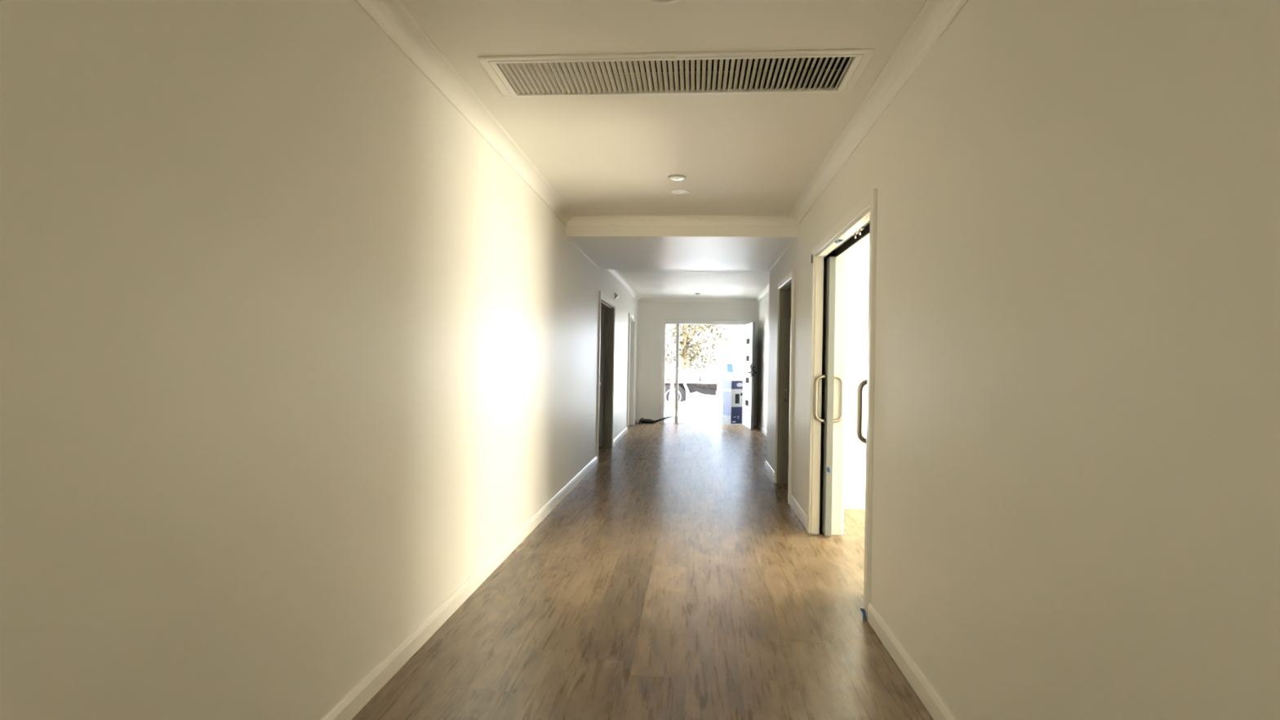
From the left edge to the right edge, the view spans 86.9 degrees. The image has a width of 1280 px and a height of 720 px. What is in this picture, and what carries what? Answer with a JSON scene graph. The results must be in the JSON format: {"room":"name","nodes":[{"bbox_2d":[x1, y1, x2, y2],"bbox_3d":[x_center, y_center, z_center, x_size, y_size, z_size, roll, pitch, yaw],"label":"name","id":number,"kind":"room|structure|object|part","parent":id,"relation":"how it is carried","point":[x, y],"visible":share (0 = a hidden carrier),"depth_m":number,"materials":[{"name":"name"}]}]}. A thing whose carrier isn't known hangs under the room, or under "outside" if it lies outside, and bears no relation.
{"room":"hallway","nodes":[
{"label":"hallway","id":0,"kind":"room"},
{"bbox_2d":[0,0,637,719],"bbox_3d":[-0.860,-0.022,5.214,0.115,2.635,18.257,1,0,5],"label":"wall","id":1,"kind":"structure","parent":0,"point":[291,351],"depth_m":1.86,"materials":[{"name":"paint"}]},
{"bbox_2d":[320,455,597,719],"bbox_3d":[-1.047,1.240,2.331,0.016,0.092,12.488,1,0,5],"label":"baseboard","id":2,"kind":"structure","parent":1,"relation":"attached to","point":[348,707],"depth_m":3.17,"materials":[{"name":"paint"}]},
{"bbox_2d":[595,290,615,462],"bbox_3d":[-0.925,0.210,9.424,0.966,2.182,1.656,1,0,5],"label":"door","id":3,"kind":"structure","parent":1,"relation":"in","point":[606,350],"depth_m":10.12,"materials":[{"name":"paint"}]},
{"bbox_3d":[-0.529,0.251,9.392,0.119,2.114,1.519,1,0,5],"label":"frame","id":4,"kind":"part","parent":3,"relation":"part of","materials":[{"name":"wood"}]},
{"bbox_2d":[613,426,627,446],"bbox_3d":[-0.326,1.270,11.308,0.016,0.092,2.196,1,0,5],"label":"baseboard","id":5,"kind":"structure","parent":1,"relation":"attached to","point":[617,438],"depth_m":11.16,"materials":[{"name":"paint"}]},
{"bbox_2d":[626,312,635,427],"bbox_3d":[-0.224,0.229,13.059,0.140,2.182,1.296,1,0,5],"label":"door","id":6,"kind":"structure","parent":1,"relation":"in","point":[632,319],"depth_m":13.61,"materials":[{"name":"paint"}]},
{"bbox_3d":[-0.234,0.264,13.060,0.119,2.114,1.159,1,0,5],"label":"frame","id":7,"kind":"part","parent":6,"relation":"part of","materials":[{"name":"paint"}]},
{"bbox_2d":[354,0,968,226],"bbox_3d":[-0.037,-1.294,1.139,2.134,0.078,10.256,1,0,5],"label":"crown molding","id":8,"kind":"structure","parent":1,"relation":"attached to","point":[935,17],"depth_m":3.48,"materials":[{"name":"paint"}]},
{"bbox_2d":[607,269,768,302],"bbox_3d":[0.983,-1.257,11.353,2.533,0.078,5.730,1,0,5],"label":"crown molding","id":9,"kind":"structure","parent":1,"relation":"attached to","point":[616,273],"depth_m":14.10,"materials":[{"name":"paint"}]},
{"bbox_2d":[600,304,605,437],"bbox_3d":[-1.465,-0.071,11.304,2.067,2.735,6.700,1,0,5],"label":"wall","id":10,"kind":"structure","parent":0,"point":[602,306],"depth_m":11.28,"materials":[{"name":"paint"}]},
{"bbox_2d":[351,422,933,719],"bbox_3d":[1.381,1.393,4.996,8.400,0.120,18.590,1,0,5],"label":"floor","id":11,"kind":"structure","parent":0,"point":[676,580],"depth_m":3.49,"materials":[{"name":"brown wood"}]},
{"bbox_2d":[635,415,671,423],"bbox_3d":[0.287,1.240,14.056,0.766,0.184,0.135,1,0,5],"label":"cable","id":12,"kind":"object","parent":11,"relation":"on","point":[637,420],"visible":1,"depth_m":14.02,"materials":[{"name":"black plastic"}]},
{"bbox_2d":[859,608,866,619],"bbox_3d":[1.146,1.304,3.462,0.016,0.045,0.086,1,0,0],"label":"scrap","id":13,"kind":"object","parent":11,"relation":"on","point":[862,610],"visible":1,"depth_m":3.45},
{"bbox_2d":[399,0,926,298],"bbox_3d":[2.317,-1.336,4.933,6.618,0.100,18.597,1,0,5],"label":"ceiling","id":14,"kind":"structure","parent":0,"point":[736,154],"depth_m":3.54,"materials":[{"name":"paint"}]},
{"bbox_2d":[646,0,679,4],"bbox_3d":[0.082,-1.325,2.437,0.164,0.007,0.164,1,0,5],"label":"recessed light","id":15,"kind":"object","parent":14,"relation":"in","point":[655,2],"visible":1,"depth_m":2.50,"materials":[{"name":"white plastic"}]},
{"bbox_2d":[653,0,671,1],"bbox_3d":[0.082,-1.327,2.437,0.127,0.004,0.127,1,0,5],"label":"diffuser","id":16,"kind":"object","parent":15,"relation":"attached to","point":[653,0],"depth_m":2.49,"materials":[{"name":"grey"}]},
{"bbox_2d":[477,48,875,97],"bbox_3d":[0.158,-1.492,3.142,1.718,0.368,0.447,1,0,5],"label":"ceiling vent","id":17,"kind":"object","parent":14,"relation":"in","point":[500,69],"visible":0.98,"depth_m":3.15,"materials":[{"name":"metal"}]},
{"bbox_3d":[-0.617,-1.337,3.208,0.018,0.014,0.367,1,0,5],"label":"blade","id":18,"kind":"part","parent":17,"relation":"part of","materials":[{"name":"grey metal"}]},
{"bbox_3d":[-0.592,-1.337,3.206,0.018,0.014,0.367,1,0,5],"label":"blade","id":19,"kind":"part","parent":17,"relation":"part of","materials":[{"name":"grey metal"}]},
{"bbox_3d":[-0.566,-1.337,3.204,0.018,0.014,0.367,1,0,5],"label":"blade","id":20,"kind":"part","parent":17,"relation":"part of","materials":[{"name":"grey metal"}]},
{"bbox_3d":[-0.541,-1.336,3.201,0.018,0.014,0.367,1,0,5],"label":"blade","id":21,"kind":"part","parent":17,"relation":"part of","materials":[{"name":"grey metal"}]},
{"bbox_3d":[-0.515,-1.336,3.200,0.018,0.014,0.367,1,0,5],"label":"blade","id":22,"kind":"part","parent":17,"relation":"part of","materials":[{"name":"grey metal"}]},
{"bbox_3d":[-0.490,-1.335,3.197,0.018,0.014,0.367,1,0,5],"label":"blade","id":23,"kind":"part","parent":17,"relation":"part of","materials":[{"name":"grey metal"}]},
{"bbox_3d":[-0.465,-1.335,3.195,0.018,0.014,0.367,1,0,5],"label":"blade","id":24,"kind":"part","parent":17,"relation":"part of","materials":[{"name":"grey metal"}]},
{"bbox_3d":[-0.439,-1.334,3.193,0.018,0.014,0.367,1,0,5],"label":"blade","id":25,"kind":"part","parent":17,"relation":"part of","materials":[{"name":"grey metal"}]},
{"bbox_3d":[-0.414,-1.334,3.191,0.018,0.014,0.367,1,0,5],"label":"blade","id":26,"kind":"part","parent":17,"relation":"part of","materials":[{"name":"grey metal"}]},
{"bbox_3d":[-0.389,-1.333,3.189,0.018,0.014,0.367,1,0,5],"label":"blade","id":27,"kind":"part","parent":17,"relation":"part of","materials":[{"name":"grey metal"}]},
{"bbox_3d":[-0.363,-1.333,3.187,0.018,0.014,0.367,1,0,5],"label":"blade","id":28,"kind":"part","parent":17,"relation":"part of","materials":[{"name":"grey metal"}]},
{"bbox_3d":[-0.338,-1.333,3.185,0.018,0.014,0.367,1,0,5],"label":"blade","id":29,"kind":"part","parent":17,"relation":"part of","materials":[{"name":"grey metal"}]},
{"bbox_3d":[-0.313,-1.332,3.183,0.018,0.014,0.367,1,0,5],"label":"blade","id":30,"kind":"part","parent":17,"relation":"part of","materials":[{"name":"grey metal"}]},
{"bbox_3d":[-0.287,-1.332,3.181,0.018,0.014,0.367,1,0,5],"label":"blade","id":31,"kind":"part","parent":17,"relation":"part of","materials":[{"name":"grey metal"}]},
{"bbox_3d":[-0.262,-1.331,3.179,0.018,0.014,0.367,1,0,5],"label":"blade","id":32,"kind":"part","parent":17,"relation":"part of","materials":[{"name":"grey metal"}]},
{"bbox_3d":[-0.236,-1.331,3.177,0.018,0.014,0.367,1,0,5],"label":"blade","id":33,"kind":"part","parent":17,"relation":"part of","materials":[{"name":"grey metal"}]},
{"bbox_3d":[-0.211,-1.331,3.175,0.018,0.014,0.367,1,0,5],"label":"blade","id":34,"kind":"part","parent":17,"relation":"part of","materials":[{"name":"grey metal"}]},
{"bbox_3d":[-0.186,-1.330,3.173,0.018,0.014,0.367,1,0,5],"label":"blade","id":35,"kind":"part","parent":17,"relation":"part of","materials":[{"name":"grey metal"}]},
{"bbox_3d":[-0.160,-1.330,3.171,0.018,0.014,0.367,1,0,5],"label":"blade","id":36,"kind":"part","parent":17,"relation":"part of","materials":[{"name":"grey metal"}]},
{"bbox_3d":[-0.135,-1.329,3.169,0.018,0.014,0.367,1,0,5],"label":"blade","id":37,"kind":"part","parent":17,"relation":"part of","materials":[{"name":"grey metal"}]},
{"bbox_3d":[-0.110,-1.329,3.167,0.018,0.014,0.367,1,0,5],"label":"blade","id":38,"kind":"part","parent":17,"relation":"part of","materials":[{"name":"grey metal"}]},
{"bbox_3d":[-0.084,-1.328,3.165,0.018,0.014,0.367,1,0,5],"label":"blade","id":39,"kind":"part","parent":17,"relation":"part of","materials":[{"name":"grey metal"}]},
{"bbox_3d":[-0.059,-1.328,3.163,0.018,0.014,0.367,1,0,5],"label":"blade","id":40,"kind":"part","parent":17,"relation":"part of","materials":[{"name":"grey metal"}]},
{"bbox_3d":[-0.034,-1.327,3.161,0.018,0.014,0.367,1,0,5],"label":"blade","id":41,"kind":"part","parent":17,"relation":"part of","materials":[{"name":"grey metal"}]},
{"bbox_3d":[-0.008,-1.327,3.159,0.018,0.014,0.367,1,0,5],"label":"blade","id":42,"kind":"part","parent":17,"relation":"part of","materials":[{"name":"grey metal"}]},
{"bbox_3d":[0.017,-1.327,3.157,0.018,0.014,0.367,1,0,5],"label":"blade","id":43,"kind":"part","parent":17,"relation":"part of","materials":[{"name":"grey metal"}]},
{"bbox_3d":[0.043,-1.326,3.155,0.018,0.014,0.367,1,0,5],"label":"blade","id":44,"kind":"part","parent":17,"relation":"part of","materials":[{"name":"grey metal"}]},
{"bbox_3d":[0.068,-1.326,3.153,0.018,0.014,0.367,1,0,5],"label":"blade","id":45,"kind":"part","parent":17,"relation":"part of","materials":[{"name":"grey metal"}]},
{"bbox_3d":[0.093,-1.325,3.151,0.018,0.014,0.367,1,0,5],"label":"blade","id":46,"kind":"part","parent":17,"relation":"part of","materials":[{"name":"grey metal"}]},
{"bbox_3d":[0.119,-1.325,3.148,0.018,0.014,0.367,1,0,5],"label":"blade","id":47,"kind":"part","parent":17,"relation":"part of","materials":[{"name":"grey metal"}]},
{"bbox_3d":[0.144,-1.325,3.147,0.018,0.014,0.367,1,0,5],"label":"blade","id":48,"kind":"part","parent":17,"relation":"part of","materials":[{"name":"grey metal"}]},
{"bbox_3d":[0.169,-1.324,3.144,0.018,0.014,0.367,1,0,5],"label":"blade","id":49,"kind":"part","parent":17,"relation":"part of","materials":[{"name":"grey metal"}]},
{"bbox_3d":[0.195,-1.324,3.142,0.018,0.014,0.367,1,0,5],"label":"blade","id":50,"kind":"part","parent":17,"relation":"part of","materials":[{"name":"grey metal"}]},
{"bbox_3d":[0.220,-1.323,3.140,0.018,0.014,0.367,1,0,5],"label":"blade","id":51,"kind":"part","parent":17,"relation":"part of","materials":[{"name":"grey metal"}]},
{"bbox_3d":[0.245,-1.323,3.138,0.018,0.014,0.367,1,0,5],"label":"blade","id":52,"kind":"part","parent":17,"relation":"part of","materials":[{"name":"grey metal"}]},
{"bbox_3d":[0.271,-1.322,3.136,0.018,0.014,0.367,1,0,5],"label":"blade","id":53,"kind":"part","parent":17,"relation":"part of","materials":[{"name":"grey metal"}]},
{"bbox_3d":[0.296,-1.322,3.134,0.018,0.014,0.367,1,0,5],"label":"blade","id":54,"kind":"part","parent":17,"relation":"part of","materials":[{"name":"grey metal"}]},
{"bbox_3d":[0.322,-1.321,3.132,0.018,0.014,0.367,1,0,5],"label":"blade","id":55,"kind":"part","parent":17,"relation":"part of","materials":[{"name":"grey metal"}]},
{"bbox_3d":[0.347,-1.321,3.130,0.018,0.014,0.367,1,0,5],"label":"blade","id":56,"kind":"part","parent":17,"relation":"part of","materials":[{"name":"grey metal"}]},
{"bbox_3d":[0.372,-1.321,3.128,0.018,0.014,0.367,1,0,5],"label":"blade","id":57,"kind":"part","parent":17,"relation":"part of","materials":[{"name":"grey metal"}]},
{"bbox_3d":[0.398,-1.320,3.126,0.018,0.014,0.367,1,0,5],"label":"blade","id":58,"kind":"part","parent":17,"relation":"part of","materials":[{"name":"grey metal"}]},
{"bbox_3d":[0.423,-1.320,3.124,0.018,0.014,0.367,1,0,5],"label":"blade","id":59,"kind":"part","parent":17,"relation":"part of","materials":[{"name":"grey metal"}]},
{"bbox_3d":[0.448,-1.319,3.122,0.018,0.014,0.367,1,0,5],"label":"blade","id":60,"kind":"part","parent":17,"relation":"part of","materials":[{"name":"grey metal"}]},
{"bbox_3d":[0.474,-1.319,3.120,0.018,0.014,0.367,1,0,5],"label":"blade","id":61,"kind":"part","parent":17,"relation":"part of","materials":[{"name":"grey metal"}]},
{"bbox_3d":[0.499,-1.318,3.118,0.018,0.014,0.367,1,0,5],"label":"blade","id":62,"kind":"part","parent":17,"relation":"part of","materials":[{"name":"grey metal"}]},
{"bbox_3d":[0.524,-1.318,3.116,0.018,0.014,0.367,1,0,5],"label":"blade","id":63,"kind":"part","parent":17,"relation":"part of","materials":[{"name":"grey metal"}]},
{"bbox_3d":[0.550,-1.318,3.114,0.018,0.014,0.367,1,0,5],"label":"blade","id":64,"kind":"part","parent":17,"relation":"part of","materials":[{"name":"grey metal"}]},
{"bbox_3d":[0.575,-1.317,3.112,0.018,0.014,0.367,1,0,5],"label":"blade","id":65,"kind":"part","parent":17,"relation":"part of","materials":[{"name":"grey metal"}]},
{"bbox_3d":[0.601,-1.317,3.110,0.018,0.014,0.367,1,0,5],"label":"blade","id":66,"kind":"part","parent":17,"relation":"part of","materials":[{"name":"grey metal"}]},
{"bbox_3d":[0.626,-1.316,3.108,0.018,0.014,0.367,1,0,5],"label":"blade","id":67,"kind":"part","parent":17,"relation":"part of","materials":[{"name":"grey metal"}]},
{"bbox_3d":[0.651,-1.316,3.106,0.018,0.014,0.367,1,0,5],"label":"blade","id":68,"kind":"part","parent":17,"relation":"part of","materials":[{"name":"grey metal"}]},
{"bbox_3d":[0.677,-1.315,3.104,0.018,0.014,0.367,1,0,5],"label":"blade","id":69,"kind":"part","parent":17,"relation":"part of","materials":[{"name":"grey metal"}]},
{"bbox_3d":[0.702,-1.315,3.102,0.018,0.014,0.367,1,0,5],"label":"blade","id":70,"kind":"part","parent":17,"relation":"part of","materials":[{"name":"grey metal"}]},
{"bbox_3d":[0.727,-1.315,3.100,0.018,0.014,0.367,1,0,5],"label":"blade","id":71,"kind":"part","parent":17,"relation":"part of","materials":[{"name":"grey metal"}]},
{"bbox_3d":[0.753,-1.314,3.098,0.018,0.014,0.367,1,0,5],"label":"blade","id":72,"kind":"part","parent":17,"relation":"part of","materials":[{"name":"grey metal"}]},
{"bbox_3d":[0.778,-1.314,3.095,0.018,0.014,0.367,1,0,5],"label":"blade","id":73,"kind":"part","parent":17,"relation":"part of","materials":[{"name":"grey metal"}]},
{"bbox_3d":[0.803,-1.313,3.093,0.018,0.014,0.367,1,0,5],"label":"blade","id":74,"kind":"part","parent":17,"relation":"part of","materials":[{"name":"grey metal"}]},
{"bbox_3d":[0.829,-1.313,3.091,0.018,0.014,0.367,1,0,5],"label":"blade","id":75,"kind":"part","parent":17,"relation":"part of","materials":[{"name":"grey metal"}]},
{"bbox_3d":[0.854,-1.312,3.089,0.018,0.014,0.367,1,0,5],"label":"blade","id":76,"kind":"part","parent":17,"relation":"part of","materials":[{"name":"grey metal"}]},
{"bbox_3d":[0.880,-1.312,3.087,0.018,0.014,0.367,1,0,5],"label":"blade","id":77,"kind":"part","parent":17,"relation":"part of","materials":[{"name":"grey metal"}]},
{"bbox_3d":[0.905,-1.312,3.085,0.018,0.014,0.367,1,0,5],"label":"blade","id":78,"kind":"part","parent":17,"relation":"part of","materials":[{"name":"grey metal"}]},
{"bbox_3d":[0.930,-1.311,3.083,0.018,0.014,0.367,1,0,5],"label":"blade","id":79,"kind":"part","parent":17,"relation":"part of","materials":[{"name":"grey metal"}]},
{"bbox_2d":[668,174,685,181],"bbox_3d":[0.267,-1.313,4.883,0.126,0.014,0.126,1,0,5],"label":"smoke detector","id":80,"kind":"object","parent":14,"relation":"attached to","point":[675,177],"visible":1,"depth_m":4.86,"materials":[{"name":"white plastic"}]},
{"bbox_2d":[670,189,689,195],"bbox_3d":[0.312,-1.316,5.299,0.156,0.007,0.156,1,0,5],"label":"recessed light","id":81,"kind":"object","parent":14,"relation":"in","point":[677,192],"visible":1,"depth_m":5.29,"materials":[{"name":"white plastic"}]},
{"bbox_2d":[671,191,687,194],"bbox_3d":[0.312,-1.317,5.299,0.121,0.004,0.121,1,0,5],"label":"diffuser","id":82,"kind":"object","parent":81,"relation":"attached to","point":[673,192],"depth_m":5.31,"materials":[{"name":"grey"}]},
{"bbox_2d":[565,226,797,270],"bbox_3d":[0.463,-1.226,7.382,2.135,0.175,2.270,1,0,5],"label":"ceiling","id":83,"kind":"structure","parent":0,"point":[609,247],"depth_m":6.75,"materials":[{"name":"paint"}]},
{"bbox_2d":[565,236,600,270],"bbox_3d":[-0.598,-1.151,7.467,0.009,0.009,2.270,1,0,5],"label":"bead","id":84,"kind":"object","parent":83,"relation":"attached to","point":[567,237],"visible":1,"depth_m":7.16,"materials":[{"name":"paint"}]},
{"bbox_2d":[768,236,797,271],"bbox_3d":[1.521,-1.115,7.296,0.009,0.009,2.270,1,0,5],"label":"bead","id":85,"kind":"object","parent":83,"relation":"attached to","point":[795,238],"visible":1,"depth_m":7.00,"materials":[{"name":"paint"}]},
{"bbox_2d":[635,302,758,422],"bbox_3d":[1.138,0.030,14.272,2.649,2.635,0.120,1,0,5],"label":"wall","id":86,"kind":"structure","parent":0,"point":[651,315],"depth_m":14.27,"materials":[{"name":"paint"}]},
{"bbox_2d":[659,319,756,430],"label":"door","id":87,"kind":"structure","parent":86,"relation":"in","point":[669,328],"depth_m":14.23,"materials":[{"name":"paint"}]},
{"bbox_3d":[0.640,0.280,14.304,0.222,2.078,0.006,1,0,5],"label":"sidelight pane","id":88,"kind":"part","parent":87,"relation":"part of","materials":[{"name":"clear glass"}]},
{"bbox_3d":[2.139,0.207,13.214,0.056,0.270,0.145,1,0,0],"label":"lever handle","id":89,"kind":"part","parent":87,"relation":"part of","materials":[{"name":"black metal"}]},
{"bbox_2d":[673,416,742,424],"bbox_3d":[2.200,1.445,15.188,10.000,0.144,1.859,1,0,5],"label":"porch slab","id":90,"kind":"object","parent":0,"point":[680,419],"depth_m":15.29,"materials":[{"name":"concrete"}]},
{"bbox_2d":[721,380,742,423],"bbox_3d":[2.110,0.908,14.754,0.522,0.924,0.346,1,0,-27],"label":"carton","id":91,"kind":"object","parent":90,"relation":"on","point":[732,390],"visible":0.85,"depth_m":14.57,"materials":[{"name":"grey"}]},
{"bbox_2d":[722,380,731,415],"bbox_3d":[1.879,0.821,14.637,0.003,0.751,0.332,1,0,-27],"label":"print","id":92,"kind":"object","parent":91,"relation":"attached to","point":[726,384],"depth_m":14.63},
{"bbox_3d":[2.183,1.190,14.605,0.516,0.356,0.003,1,0,-27],"label":"navy panel","id":93,"kind":"part","parent":91,"relation":"part of","materials":[{"name":"blue cardboard"}]},
{"bbox_3d":[2.195,0.539,14.606,0.516,0.176,0.003,1,0,-27],"label":"navy panel","id":94,"kind":"part","parent":91,"relation":"part of","materials":[{"name":"blue cardboard"}]},
{"bbox_2d":[734,392,742,403],"bbox_3d":[2.190,0.827,14.604,0.320,0.230,0.004,1,0,-27],"label":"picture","id":95,"kind":"object","parent":91,"relation":"attached to","point":[738,396],"depth_m":14.57,"materials":[{"name":"white paper"}]},
{"bbox_2d":[756,293,768,430],"bbox_3d":[2.281,0.043,11.247,0.115,2.635,5.966,1,0,5],"label":"wall","id":96,"kind":"structure","parent":0,"point":[763,305],"depth_m":12.98,"materials":[{"name":"paint"}]},
{"bbox_2d":[844,241,869,498],"bbox_3d":[3.667,0.057,6.056,4.060,2.635,0.120,1,0,5],"label":"wall","id":97,"kind":"structure","parent":0,"point":[858,263],"depth_m":6.13,"materials":[{"name":"paint"}]},
{"bbox_2d":[843,497,865,508],"bbox_3d":[3.531,1.326,5.994,3.838,0.092,0.016,1,0,5],"label":"baseboard","id":98,"kind":"structure","parent":97,"relation":"attached to","point":[849,503],"depth_m":6.12,"materials":[{"name":"paint"}]},
{"bbox_2d":[766,0,1279,719],"bbox_3d":[1.294,0.009,2.166,0.399,2.635,12.526,1,0,5],"label":"wall","id":99,"kind":"structure","parent":0,"point":[1076,498],"depth_m":1.61,"materials":[{"name":"paint"}]},
{"bbox_2d":[755,421,773,480],"bbox_3d":[1.954,1.308,10.753,0.415,0.092,6.715,1,0,5],"label":"baseboard","id":100,"kind":"structure","parent":99,"relation":"attached to","point":[767,466],"depth_m":8.25,"materials":[{"name":"paint"}]},
{"bbox_2d":[773,269,794,503],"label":"door","id":101,"kind":"structure","parent":99,"relation":"in","point":[785,286],"depth_m":7.32,"materials":[{"name":"paint"}]},
{"bbox_3d":[1.525,0.282,6.849,0.122,2.114,0.999,1,0,5],"label":"frame","id":102,"kind":"part","parent":101,"relation":"part of","materials":[{"name":"wood"}]},
{"bbox_2d":[789,493,807,528],"bbox_3d":[1.354,1.288,5.771,0.016,0.092,1.026,1,0,5],"label":"baseboard","id":103,"kind":"structure","parent":99,"relation":"attached to","point":[793,504],"depth_m":5.72,"materials":[{"name":"paint"}]},
{"bbox_2d":[806,188,877,617],"bbox_3d":[1.366,0.224,4.201,0.268,2.214,3.795,1,0,5],"label":"door","id":104,"kind":"structure","parent":99,"relation":"in","point":[828,281],"depth_m":5.14,"materials":[{"name":"paint"}]},
{"bbox_3d":[1.372,0.293,5.141,0.086,0.363,0.027,1,0,5],"label":"pull handle","id":105,"kind":"part","parent":104,"relation":"part of","materials":[{"name":"silver metal"}]},
{"bbox_3d":[1.503,0.296,5.130,0.086,0.363,0.027,1,0,5],"label":"pull handle","id":106,"kind":"part","parent":104,"relation":"part of","materials":[{"name":"silver metal"}]},
{"bbox_3d":[1.500,0.232,4.333,0.022,2.202,1.816,1,0,5],"label":"room architrave","id":107,"kind":"part","parent":104,"relation":"part of","materials":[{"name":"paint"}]},
{"bbox_3d":[1.264,0.289,3.795,0.086,0.363,0.027,1,0,5],"label":"pull handle","id":108,"kind":"part","parent":104,"relation":"part of","materials":[{"name":"silver metal"}]},
{"bbox_2d":[866,602,956,719],"bbox_3d":[0.865,1.268,-0.310,0.016,0.092,7.528,1,0,5],"label":"baseboard","id":109,"kind":"structure","parent":99,"relation":"attached to","point":[930,698],"depth_m":2.77,"materials":[{"name":"paint"}]},
{"label":"outside","id":110,"kind":"structure","parent":0,"visible":0},
{"bbox_2d":[685,391,722,400],"bbox_3d":[5.477,1.816,68.526,120.000,0.220,102.500,1,0,5],"label":"ground","id":111,"kind":"structure","parent":110,"point":[695,396],"depth_m":28.76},
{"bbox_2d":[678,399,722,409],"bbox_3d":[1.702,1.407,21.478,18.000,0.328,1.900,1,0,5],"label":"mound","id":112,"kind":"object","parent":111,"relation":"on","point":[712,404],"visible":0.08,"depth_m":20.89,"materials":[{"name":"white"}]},
{"bbox_2d":[678,341,743,401],"bbox_3d":[2.618,0.573,24.899,7.648,2.460,2.340,1,0,5],"label":"truck","id":113,"kind":"object","parent":111,"relation":"on","point":[729,354],"visible":0.2,"depth_m":23.76,"materials":[{"name":"white metal"}]},
{"bbox_2d":[678,368,716,383],"bbox_3d":[0.794,0.572,25.045,3.990,0.460,2.340,1,0,5],"label":"tray","id":114,"kind":"object","parent":113,"relation":"on","point":[685,375],"depth_m":23.82,"materials":[{"name":"white paint"}]},
{"bbox_3d":[0.896,0.935,25.081,4.200,0.258,1.850,1,0,5],"label":"chassis rail","id":115,"kind":"part","parent":113,"relation":"part of","materials":[{"name":"black metal"}]},
{"bbox_3d":[2.173,1.041,24.200,1.090,0.426,0.400,1,0,5],"label":"fuel tank","id":116,"kind":"part","parent":113,"relation":"part of","materials":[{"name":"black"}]},
{"bbox_2d":[678,324,743,392],"bbox_3d":[1.975,-1.444,32.638,5.497,6.053,5.108,1,0,-17],"label":"street tree","id":117,"kind":"object","parent":111,"relation":"on","point":[689,331],"visible":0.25,"depth_m":31.88,"materials":[{"name":"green plant"}]},
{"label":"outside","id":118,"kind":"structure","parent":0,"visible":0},
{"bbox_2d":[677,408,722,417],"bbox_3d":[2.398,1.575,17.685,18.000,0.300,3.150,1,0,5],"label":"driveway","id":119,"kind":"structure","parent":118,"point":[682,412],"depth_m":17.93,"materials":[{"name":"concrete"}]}
]}

